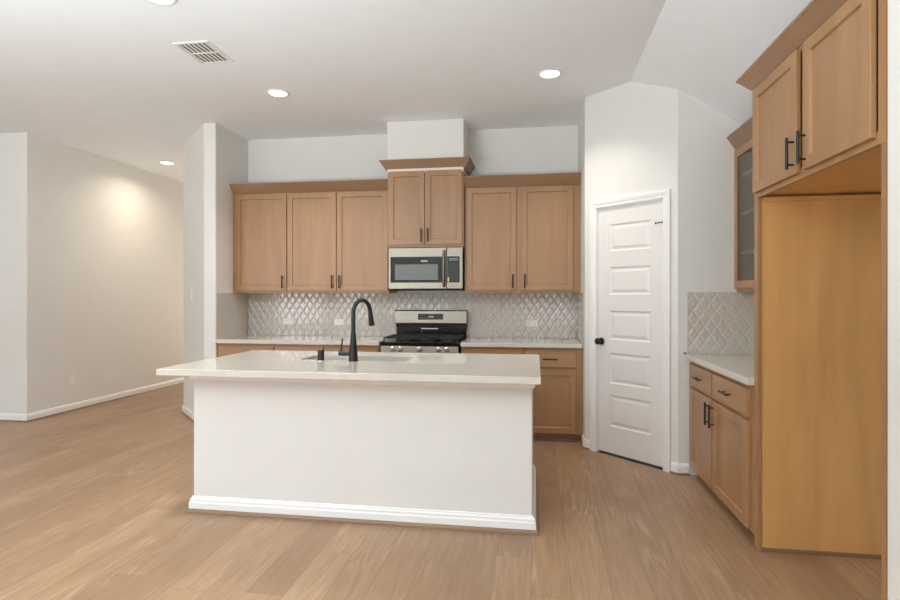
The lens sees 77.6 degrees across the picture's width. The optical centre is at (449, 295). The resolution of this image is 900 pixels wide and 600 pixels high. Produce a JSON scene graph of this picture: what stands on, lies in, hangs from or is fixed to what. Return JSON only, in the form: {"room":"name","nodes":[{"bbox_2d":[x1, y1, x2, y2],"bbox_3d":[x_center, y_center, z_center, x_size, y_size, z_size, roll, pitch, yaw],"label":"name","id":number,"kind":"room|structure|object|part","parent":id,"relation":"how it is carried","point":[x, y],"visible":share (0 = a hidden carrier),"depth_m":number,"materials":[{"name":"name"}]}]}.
{"room":"kitchen","nodes":[
{"label":"kitchen","id":0,"kind":"room"},
{"bbox_2d":[0,132,183,413],"bbox_3d":[-5.508,-0.250,8.624,2.682,3.220,4.836,0,0,9],"label":"wall","id":1,"kind":"structure","parent":0,"point":[92,245],"depth_m":6.74,"materials":[{"name":"paint"}]},
{"bbox_2d":[69,375,74,385],"bbox_3d":[-4.455,1.002,6.618,0.010,0.118,0.072,0,0,9],"label":"wall outlet","id":2,"kind":"object","parent":1,"relation":"attached to","point":[71,377],"visible":1,"depth_m":6.61,"materials":[{"name":"white plastic"}]},
{"bbox_2d":[0,377,183,421],"bbox_3d":[-5.462,1.318,8.502,2.609,0.084,4.662,0,0,9],"label":"baseboard","id":3,"kind":"structure","parent":1,"relation":"attached to","point":[8,417],"depth_m":6.76,"materials":[{"name":"white wood"}]},
{"bbox_2d":[184,123,247,411],"bbox_3d":[-2.427,-0.250,8.152,0.844,3.220,4.828,0,0,9],"label":"wall","id":4,"kind":"structure","parent":0,"point":[215,156],"depth_m":5.90,"materials":[{"name":"paint"}]},
{"bbox_2d":[181,405,193,422],"bbox_3d":[-2.804,1.318,8.027,0.757,0.084,4.741,0,0,-2],"label":"baseboard","id":5,"kind":"structure","parent":4,"relation":"attached to","point":[188,413],"depth_m":6.26,"materials":[{"name":"white wood"}]},
{"bbox_2d":[216,293,248,338],"bbox_3d":[-2.325,0.210,6.028,0.006,0.470,0.644,0,0,9],"label":"tile backsplash","id":6,"kind":"structure","parent":4,"relation":"attached to","point":[232,315],"depth_m":5.99,"materials":[{"name":"tile"}]},
{"bbox_2d":[0,0,811,182],"bbox_3d":[-2.557,-1.541,3.430,10.100,1.138,14.200,0,0,9],"label":"ceiling","id":7,"kind":"structure","parent":0,"point":[105,78],"depth_m":4.10,"materials":[{"name":"paint"}]},
{"bbox_2d":[146,0,176,5],"bbox_3d":[-1.711,-1.755,3.290,0.202,0.009,0.202,0,0,9],"label":"recessed light","id":8,"kind":"object","parent":7,"relation":"in","point":[157,2],"visible":1,"depth_m":3.35,"materials":[{"name":"white plastic"}]},
{"bbox_2d":[159,161,174,164],"bbox_3d":[-3.733,-1.755,7.407,0.202,0.009,0.202,0,0,9],"label":"recessed light","id":9,"kind":"object","parent":7,"relation":"in","point":[161,162],"visible":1,"depth_m":7.38,"materials":[{"name":"white plastic"}]},
{"bbox_2d":[172,40,234,63],"bbox_3d":[-1.770,-1.756,4.053,0.270,0.006,0.350,0,0,9],"label":"ceiling vent","id":10,"kind":"object","parent":7,"relation":"in","point":[204,52],"visible":1,"depth_m":4.04,"materials":[{"name":"metal"}]},
{"bbox_2d":[266,89,289,97],"bbox_3d":[-1.486,-1.755,4.859,0.202,0.009,0.202,0,0,9],"label":"recessed light","id":11,"kind":"object","parent":7,"relation":"in","point":[280,93],"visible":1,"depth_m":4.85,"materials":[{"name":"white plastic"}]},
{"bbox_2d":[537,68,562,78],"bbox_3d":[0.798,-1.755,4.435,0.202,0.009,0.202,0,0,9],"label":"recessed light","id":12,"kind":"object","parent":7,"relation":"in","point":[551,73],"visible":1,"depth_m":4.42,"materials":[{"name":"white plastic"}]},
{"bbox_2d":[248,125,577,338],"bbox_3d":[-0.461,-0.250,6.142,3.655,3.220,0.150,0,0,9],"label":"wall","id":13,"kind":"structure","parent":0,"point":[533,150],"depth_m":6.12,"materials":[{"name":"paint"}]},
{"bbox_2d":[233,193,287,292],"bbox_3d":[-1.999,-0.557,6.111,0.622,1.063,0.380,0,0,9],"label":"upper cabinet","id":14,"kind":"object","parent":13,"relation":"attached to","point":[259,220],"visible":0.94,"depth_m":5.97,"materials":[{"name":"brown wood"}]},
{"bbox_2d":[287,190,396,292],"bbox_3d":[-1.145,-0.557,5.979,1.104,1.063,0.380,0,0,9],"label":"upper cabinet","id":15,"kind":"object","parent":13,"relation":"attached to","point":[337,241],"visible":0.91,"depth_m":5.83,"materials":[{"name":"brown wood"}]},
{"bbox_2d":[229,179,387,193],"bbox_3d":[-1.478,-1.138,5.868,1.727,0.097,0.095,0,0,9],"label":"crown molding","id":16,"kind":"structure","parent":15,"relation":"attached to","point":[367,184],"depth_m":5.85,"materials":[{"name":"brown wood"}]},
{"bbox_3d":[-1.443,-0.565,5.880,0.536,1.027,0.020,0,0,9],"label":"door","id":17,"kind":"part","parent":15,"relation":"part of","materials":[{"name":"brown wood"}]},
{"bbox_3d":[-0.900,-0.565,5.796,0.547,1.027,0.020,0,0,9],"label":"door","id":18,"kind":"part","parent":15,"relation":"part of","materials":[{"name":"brown wood"}]},
{"bbox_2d":[249,293,576,338],"bbox_3d":[-0.473,0.210,6.065,3.639,0.470,0.006,0,0,9],"label":"tile backsplash","id":19,"kind":"structure","parent":13,"relation":"attached to","point":[490,315],"depth_m":6.07,"materials":[{"name":"tile"}]},
{"bbox_2d":[283,318,292,323],"bbox_3d":[-1.807,0.288,6.263,0.118,0.072,0.010,0,0,9],"label":"wall outlet","id":20,"kind":"object","parent":19,"relation":"attached to","point":[285,320],"visible":1,"depth_m":6.26,"materials":[{"name":"white plastic"}]},
{"bbox_2d":[334,319,343,324],"bbox_3d":[-1.212,0.293,6.172,0.118,0.072,0.010,0,0,9],"label":"wall outlet","id":21,"kind":"object","parent":19,"relation":"attached to","point":[336,321],"visible":1,"depth_m":6.17,"materials":[{"name":"white plastic"}]},
{"bbox_2d":[527,320,537,326],"bbox_3d":[0.872,0.293,5.850,0.118,0.072,0.010,0,0,9],"label":"wall outlet","id":22,"kind":"object","parent":19,"relation":"attached to","point":[530,323],"visible":1,"depth_m":5.85,"materials":[{"name":"white plastic"}]},
{"bbox_2d":[379,157,474,247],"bbox_3d":[-0.217,-0.927,5.800,0.927,0.879,0.450,0,0,9],"label":"upper cabinet","id":23,"kind":"object","parent":13,"relation":"attached to","point":[427,208],"visible":0.94,"depth_m":5.63,"materials":[{"name":"brown wood"}]},
{"bbox_3d":[-0.432,-0.885,5.668,0.374,0.745,0.020,0,0,9],"label":"door","id":24,"kind":"part","parent":23,"relation":"part of","materials":[{"name":"brown wood"}]},
{"bbox_2d":[388,247,464,290],"bbox_3d":[-0.214,-0.269,5.798,0.762,0.433,0.442,0,0,9],"label":"microwave","id":25,"kind":"object","parent":23,"relation":"attached to","point":[424,268],"visible":0.98,"depth_m":5.63,"materials":[{"name":"silver metal"}]},
{"bbox_3d":[-0.316,-0.260,5.636,0.563,0.260,0.002,0,0,9],"label":"door glass","id":26,"kind":"part","parent":25,"relation":"part of","materials":[{"name":"black glass"}]},
{"bbox_3d":[-0.054,-0.269,5.574,0.022,0.372,0.048,0,0,9],"label":"door handle","id":27,"kind":"part","parent":25,"relation":"part of","materials":[{"name":"silver metal"}]},
{"bbox_3d":[0.058,-0.275,5.590,0.161,0.416,0.022,0,0,9],"label":"control panel","id":28,"kind":"part","parent":25,"relation":"part of","materials":[{"name":"silver metal"}]},
{"bbox_3d":[-0.217,-1.315,5.800,0.927,0.105,0.450,0,0,9],"label":"crown moulding","id":29,"kind":"part","parent":23,"relation":"part of","materials":[{"name":"brown wood"}]},
{"bbox_3d":[-0.056,-0.885,5.610,0.374,0.745,0.020,0,0,9],"label":"door","id":30,"kind":"part","parent":23,"relation":"part of","materials":[{"name":"brown wood"}]},
{"bbox_2d":[464,172,580,292],"bbox_3d":[0.740,-0.607,5.679,1.140,1.162,0.398,0,0,9],"label":"upper cabinet","id":31,"kind":"object","parent":13,"relation":"attached to","point":[522,231],"visible":1,"depth_m":5.54,"materials":[{"name":"brown wood"}]},
{"bbox_3d":[0.421,-0.565,5.592,0.498,1.027,0.020,0,0,9],"label":"door","id":32,"kind":"part","parent":31,"relation":"part of","materials":[{"name":"brown wood"}]},
{"bbox_3d":[0.716,-1.134,5.529,1.138,0.108,0.095,0,0,9],"label":"crown moulding","id":33,"kind":"part","parent":31,"relation":"part of","materials":[{"name":"brown wood"}]},
{"bbox_3d":[0.965,-0.565,5.508,0.504,1.027,0.020,0,0,9],"label":"door","id":34,"kind":"part","parent":31,"relation":"part of","materials":[{"name":"brown wood"}]},
{"bbox_2d":[387,119,467,175],"bbox_3d":[-0.213,-1.550,5.827,0.783,0.620,0.398,0,0,9],"label":"wall","id":35,"kind":"structure","parent":0,"point":[449,137],"depth_m":5.63,"materials":[{"name":"paint"}]},
{"bbox_2d":[0,383,880,599],"bbox_3d":[-2.557,1.410,3.430,10.100,0.100,14.200,0,0,9],"label":"floor","id":36,"kind":"structure","parent":0,"point":[94,500],"depth_m":3.07,"materials":[{"name":"brown wood"}]},
{"bbox_2d":[218,343,274,356],"bbox_3d":[-2.021,0.923,5.964,0.625,0.873,0.676,0,0,9],"label":"base cabinet","id":37,"kind":"object","parent":36,"relation":"on","point":[224,349],"visible":0.1,"depth_m":5.68,"materials":[{"name":"brown wood"}]},
{"bbox_2d":[215,335,388,345],"bbox_3d":[-1.479,0.466,5.886,1.720,0.040,0.650,0,0,9],"label":"countertop","id":38,"kind":"structure","parent":37,"relation":"on","point":[246,339],"depth_m":5.67,"materials":[{"name":"white stone"}]},
{"bbox_2d":[275,344,324,350],"bbox_3d":[-1.452,0.923,5.877,0.523,0.873,0.676,0,0,9],"label":"base cabinet","id":39,"kind":"object","parent":36,"relation":"on","point":[283,347],"visible":0.06,"depth_m":5.59,"materials":[{"name":"brown wood"}]},
{"bbox_2d":[325,345,380,351],"bbox_3d":[-0.913,0.923,5.793,0.566,0.873,0.676,0,0,9],"label":"base cabinet","id":40,"kind":"object","parent":36,"relation":"on","point":[360,348],"visible":0.06,"depth_m":5.50,"materials":[{"name":"brown wood"}]},
{"bbox_3d":[-0.960,0.590,5.506,0.550,0.156,0.020,0,0,9],"label":"drawer","id":41,"kind":"part","parent":40,"relation":"part of","materials":[{"name":"brown wood"}]},
{"bbox_2d":[184,376,538,534],"bbox_3d":[-0.494,0.923,3.857,2.195,0.873,1.052,0,0,9],"label":"kitchen island","id":42,"kind":"object","parent":36,"relation":"on","point":[432,455],"visible":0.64,"depth_m":3.36,"materials":[{"name":"paint"}]},
{"bbox_2d":[156,350,540,384],"bbox_3d":[-0.549,0.466,3.813,2.308,0.040,1.190,0,0,9],"label":"island countertop","id":43,"kind":"structure","parent":42,"relation":"on","point":[372,366],"depth_m":3.52,"materials":[{"name":"white stone"}]},
{"bbox_2d":[317,350,324,360],"bbox_3d":[-0.875,0.409,3.818,0.054,0.073,0.054,0,0,9],"label":"air gap cap","id":44,"kind":"object","parent":43,"relation":"on","point":[320,352],"visible":1,"depth_m":3.80,"materials":[{"name":"black metal"}]},
{"bbox_2d":[338,298,374,361],"bbox_3d":[-0.620,0.232,3.861,0.283,0.427,0.119,0,0,-38],"label":"kitchen faucet","id":45,"kind":"object","parent":43,"relation":"on","point":[352,353],"visible":1,"depth_m":3.79,"materials":[{"name":"black metal"}]},
{"bbox_3d":[-0.603,0.137,3.879,0.029,0.237,0.207,0,0,32],"label":"spout","id":46,"kind":"part","parent":45,"relation":"part of","materials":[{"name":"black metal"}]},
{"bbox_3d":[-0.494,0.510,3.853,2.171,0.048,1.020,0,0,9],"label":"cap trim","id":47,"kind":"part","parent":42,"relation":"part of","materials":[{"name":"white wood"}]},
{"bbox_3d":[-0.494,1.311,3.856,2.159,0.096,1.014,0,0,9],"label":"baseboard","id":48,"kind":"part","parent":42,"relation":"part of","materials":[{"name":"white wood"}]},
{"bbox_2d":[381,310,467,352],"bbox_3d":[-0.240,0.758,5.653,0.772,1.204,0.725,0,0,9],"label":"gas range","id":49,"kind":"object","parent":36,"relation":"on","point":[418,331],"visible":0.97,"depth_m":5.89,"materials":[{"name":"silver metal"}]},
{"bbox_3d":[-0.284,0.535,5.370,0.760,0.099,0.041,0,0,9],"label":"control panel","id":50,"kind":"part","parent":49,"relation":"part of","materials":[{"name":"silver metal"}]},
{"bbox_2d":[381,338,465,346],"bbox_3d":[-0.240,0.467,5.654,0.762,0.037,0.604,0,0,9],"label":"cooktop","id":51,"kind":"object","parent":49,"relation":"in","point":[392,342],"depth_m":5.39,"materials":[{"name":"black metal"}]},
{"bbox_3d":[-0.190,0.320,5.980,0.760,0.031,0.064,0,0,9],"label":"backguard rail","id":52,"kind":"part","parent":49,"relation":"part of","materials":[{"name":"black metal"}]},
{"bbox_2d":[461,347,522,353],"bbox_3d":[0.449,0.923,5.583,0.591,0.873,0.676,0,0,9],"label":"base cabinet","id":53,"kind":"object","parent":36,"relation":"on","point":[472,350],"visible":0.05,"depth_m":5.29,"materials":[{"name":"brown wood"}]},
{"bbox_2d":[461,337,581,347],"bbox_3d":[0.716,0.466,5.547,1.129,0.040,0.650,0,0,9],"label":"countertop","id":54,"kind":"structure","parent":53,"relation":"on","point":[471,341],"depth_m":5.31,"materials":[{"name":"white stone"}]},
{"bbox_2d":[523,348,582,440],"bbox_3d":[1.012,0.923,5.496,0.546,0.873,0.676,0,0,9],"label":"base cabinet","id":55,"kind":"object","parent":36,"relation":"on","point":[558,401],"visible":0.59,"depth_m":5.20,"materials":[{"name":"brown wood"}]},
{"bbox_3d":[0.941,0.590,5.212,0.476,0.156,0.020,0,0,9],"label":"drawer","id":56,"kind":"part","parent":55,"relation":"part of","materials":[{"name":"brown wood"}]},
{"bbox_3d":[0.941,0.985,5.212,0.476,0.594,0.020,0,0,9],"label":"door","id":57,"kind":"part","parent":55,"relation":"part of","materials":[{"name":"brown wood"}]},
{"bbox_2d":[689,361,753,533],"bbox_3d":[2.021,0.923,3.588,0.679,0.873,1.233,0,0,9],"label":"base cabinet","id":58,"kind":"object","parent":36,"relation":"on","point":[721,407],"visible":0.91,"depth_m":3.45,"materials":[{"name":"brown wood"}]},
{"bbox_3d":[1.782,0.590,3.959,0.020,0.156,0.533,0,0,9],"label":"drawer","id":59,"kind":"part","parent":58,"relation":"part of","materials":[{"name":"brown wood"}]},
{"bbox_3d":[1.782,0.985,3.959,0.020,0.594,0.533,0,0,9],"label":"door","id":60,"kind":"part","parent":58,"relation":"part of","materials":[{"name":"brown wood"}]},
{"bbox_3d":[1.718,0.788,3.733,0.037,0.150,0.014,0,0,9],"label":"handle","id":61,"kind":"part","parent":58,"relation":"part of","materials":[{"name":"black metal"}]},
{"bbox_3d":[1.704,0.788,3.644,0.037,0.150,0.014,0,0,9],"label":"handle","id":62,"kind":"part","parent":58,"relation":"part of","materials":[{"name":"black metal"}]},
{"bbox_2d":[687,354,753,384],"bbox_3d":[2.032,0.466,3.582,0.656,0.040,1.225,0,0,9],"label":"countertop","id":63,"kind":"structure","parent":58,"relation":"on","point":[740,368],"depth_m":3.65,"materials":[{"name":"white stone"}]},
{"bbox_3d":[1.664,0.590,3.379,0.037,0.014,0.137,0,0,9],"label":"handle","id":64,"kind":"part","parent":58,"relation":"part of","materials":[{"name":"black metal"}]},
{"bbox_3d":[1.692,0.590,3.375,0.020,0.156,0.601,0,0,9],"label":"drawer","id":65,"kind":"part","parent":58,"relation":"part of","materials":[{"name":"brown wood"}]},
{"bbox_3d":[1.692,0.985,3.375,0.020,0.594,0.601,0,0,9],"label":"door","id":66,"kind":"part","parent":58,"relation":"part of","materials":[{"name":"brown wood"}]},
{"bbox_2d":[736,0,887,599],"bbox_3d":[1.838,0.087,2.446,0.692,2.546,1.218,0,0,9],"label":"tall cabinet","id":67,"kind":"object","parent":36,"relation":"on","point":[820,107],"visible":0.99,"depth_m":2.91,"materials":[{"name":"brown wood"}]},
{"bbox_3d":[1.594,-0.822,2.742,0.020,0.552,0.507,0,0,9],"label":"door","id":68,"kind":"part","parent":67,"relation":"part of","materials":[{"name":"brown wood"}]},
{"bbox_3d":[1.530,-0.638,2.517,0.037,0.142,0.014,0,0,9],"label":"handle","id":69,"kind":"part","parent":67,"relation":"part of","materials":[{"name":"black metal"}]},
{"bbox_3d":[1.629,-1.145,2.478,0.270,0.083,1.218,0,0,9],"label":"crown moulding","id":70,"kind":"part","parent":67,"relation":"part of","materials":[{"name":"brown wood"}]},
{"bbox_3d":[1.514,-0.638,2.409,0.037,0.142,0.014,0,0,9],"label":"handle","id":71,"kind":"part","parent":67,"relation":"part of","materials":[{"name":"black metal"}]},
{"bbox_3d":[1.960,0.409,2.945,0.602,1.858,0.034,0,0,9],"label":"panel","id":72,"kind":"part","parent":67,"relation":"part of","materials":[{"name":"brown wood"}]},
{"bbox_3d":[1.507,-0.822,2.182,0.020,0.552,0.492,0,0,9],"label":"door","id":73,"kind":"part","parent":67,"relation":"part of","materials":[{"name":"brown wood"}]},
{"bbox_3d":[1.781,0.420,1.851,0.622,1.880,0.026,0,0,9],"label":"panel","id":74,"kind":"part","parent":67,"relation":"part of","materials":[{"name":"brown wood"}]},
{"bbox_2d":[578,81,677,462],"bbox_3d":[1.426,-0.250,4.994,0.425,3.220,1.586,0,0,-15],"label":"wall","id":75,"kind":"structure","parent":0,"point":[628,132],"depth_m":4.63,"materials":[{"name":"paint"}]},
{"bbox_2d":[577,293,582,343],"bbox_3d":[1.282,0.210,5.471,0.006,0.470,0.644,0,0,9],"label":"tile backsplash","id":76,"kind":"structure","parent":75,"relation":"attached to","point":[579,295],"depth_m":5.41,"materials":[{"name":"tile"}]},
{"bbox_2d":[580,434,589,449],"bbox_3d":[1.210,1.318,5.040,0.064,0.084,0.252,0,0,-2],"label":"baseboard","id":77,"kind":"structure","parent":75,"relation":"attached to","point":[585,444],"depth_m":4.96,"materials":[{"name":"white wood"}]},
{"bbox_2d":[590,189,670,472],"bbox_3d":[1.500,0.271,4.631,0.176,2.178,0.772,0,0,-36],"label":"door","id":78,"kind":"structure","parent":75,"relation":"in","point":[630,244],"depth_m":4.62,"materials":[{"name":"paint"}]},
{"bbox_3d":[1.293,0.394,4.825,0.072,0.062,0.062,0,0,-36],"label":"knob","id":79,"kind":"part","parent":78,"relation":"part of","materials":[{"name":"black metal"}]},
{"bbox_2d":[678,90,740,474],"bbox_3d":[2.105,-0.250,4.261,0.720,3.220,0.120,0,0,9],"label":"wall","id":80,"kind":"structure","parent":0,"point":[705,152],"depth_m":4.23,"materials":[{"name":"paint"}]},
{"bbox_2d":[669,462,689,475],"bbox_3d":[1.750,1.318,4.249,0.144,0.084,0.054,0,0,27],"label":"baseboard","id":81,"kind":"structure","parent":80,"relation":"attached to","point":[682,469],"depth_m":4.24,"materials":[{"name":"white wood"}]},
{"bbox_2d":[687,292,753,354],"bbox_3d":[2.126,0.210,4.194,0.644,0.470,0.006,0,0,9],"label":"tile backsplash","id":82,"kind":"structure","parent":80,"relation":"attached to","point":[718,323],"depth_m":4.21,"materials":[{"name":"tile"}]},
{"bbox_2d":[888,0,899,599],"bbox_3d":[1.769,-0.250,1.769,0.623,3.220,0.137,0,0,9],"label":"wall","id":83,"kind":"structure","parent":0,"point":[893,5],"depth_m":1.85,"materials":[{"name":"paint"}]},
{"bbox_3d":[1.909,-0.250,-0.056,0.210,3.220,8.672,0,0,9],"label":"wall","id":84,"kind":"structure","parent":0,"visible":0},
{"bbox_2d":[727,117,753,291],"bbox_3d":[2.173,-0.607,3.565,0.371,1.162,1.233,0,0,9],"label":"upper cabinet","id":85,"kind":"object","parent":84,"relation":"attached to","point":[740,139],"visible":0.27,"depth_m":4.16,"materials":[{"name":"brown wood"}]},
{"bbox_3d":[2.035,-1.134,3.586,0.092,0.108,1.233,0,0,9],"label":"crown moulding","id":86,"kind":"part","parent":85,"relation":"part of","materials":[{"name":"brown wood"}]},
{"bbox_3d":[2.098,-0.565,3.887,0.020,1.025,0.608,0,0,9],"label":"door","id":87,"kind":"part","parent":85,"relation":"part of","materials":[{"name":"brown wood"}]},
{"bbox_2d":[741,169,751,176],"bbox_3d":[2.216,-0.890,3.558,0.264,0.018,1.195,0,0,9],"label":"shelf","id":88,"kind":"object","parent":85,"relation":"attached to","point":[743,173],"depth_m":4.11,"materials":[{"name":"clear wood"}]},
{"bbox_2d":[741,208,753,214],"bbox_3d":[2.216,-0.605,3.558,0.264,0.018,1.195,0,0,9],"label":"shelf","id":89,"kind":"object","parent":85,"relation":"attached to","point":[750,211],"depth_m":4.08,"materials":[{"name":"clear wood"}]},
{"bbox_2d":[741,249,753,253],"bbox_3d":[2.216,-0.315,3.558,0.264,0.018,1.195,0,0,9],"label":"shelf","id":90,"kind":"object","parent":85,"relation":"attached to","point":[743,251],"depth_m":4.08,"materials":[{"name":"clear wood"}]}
]}

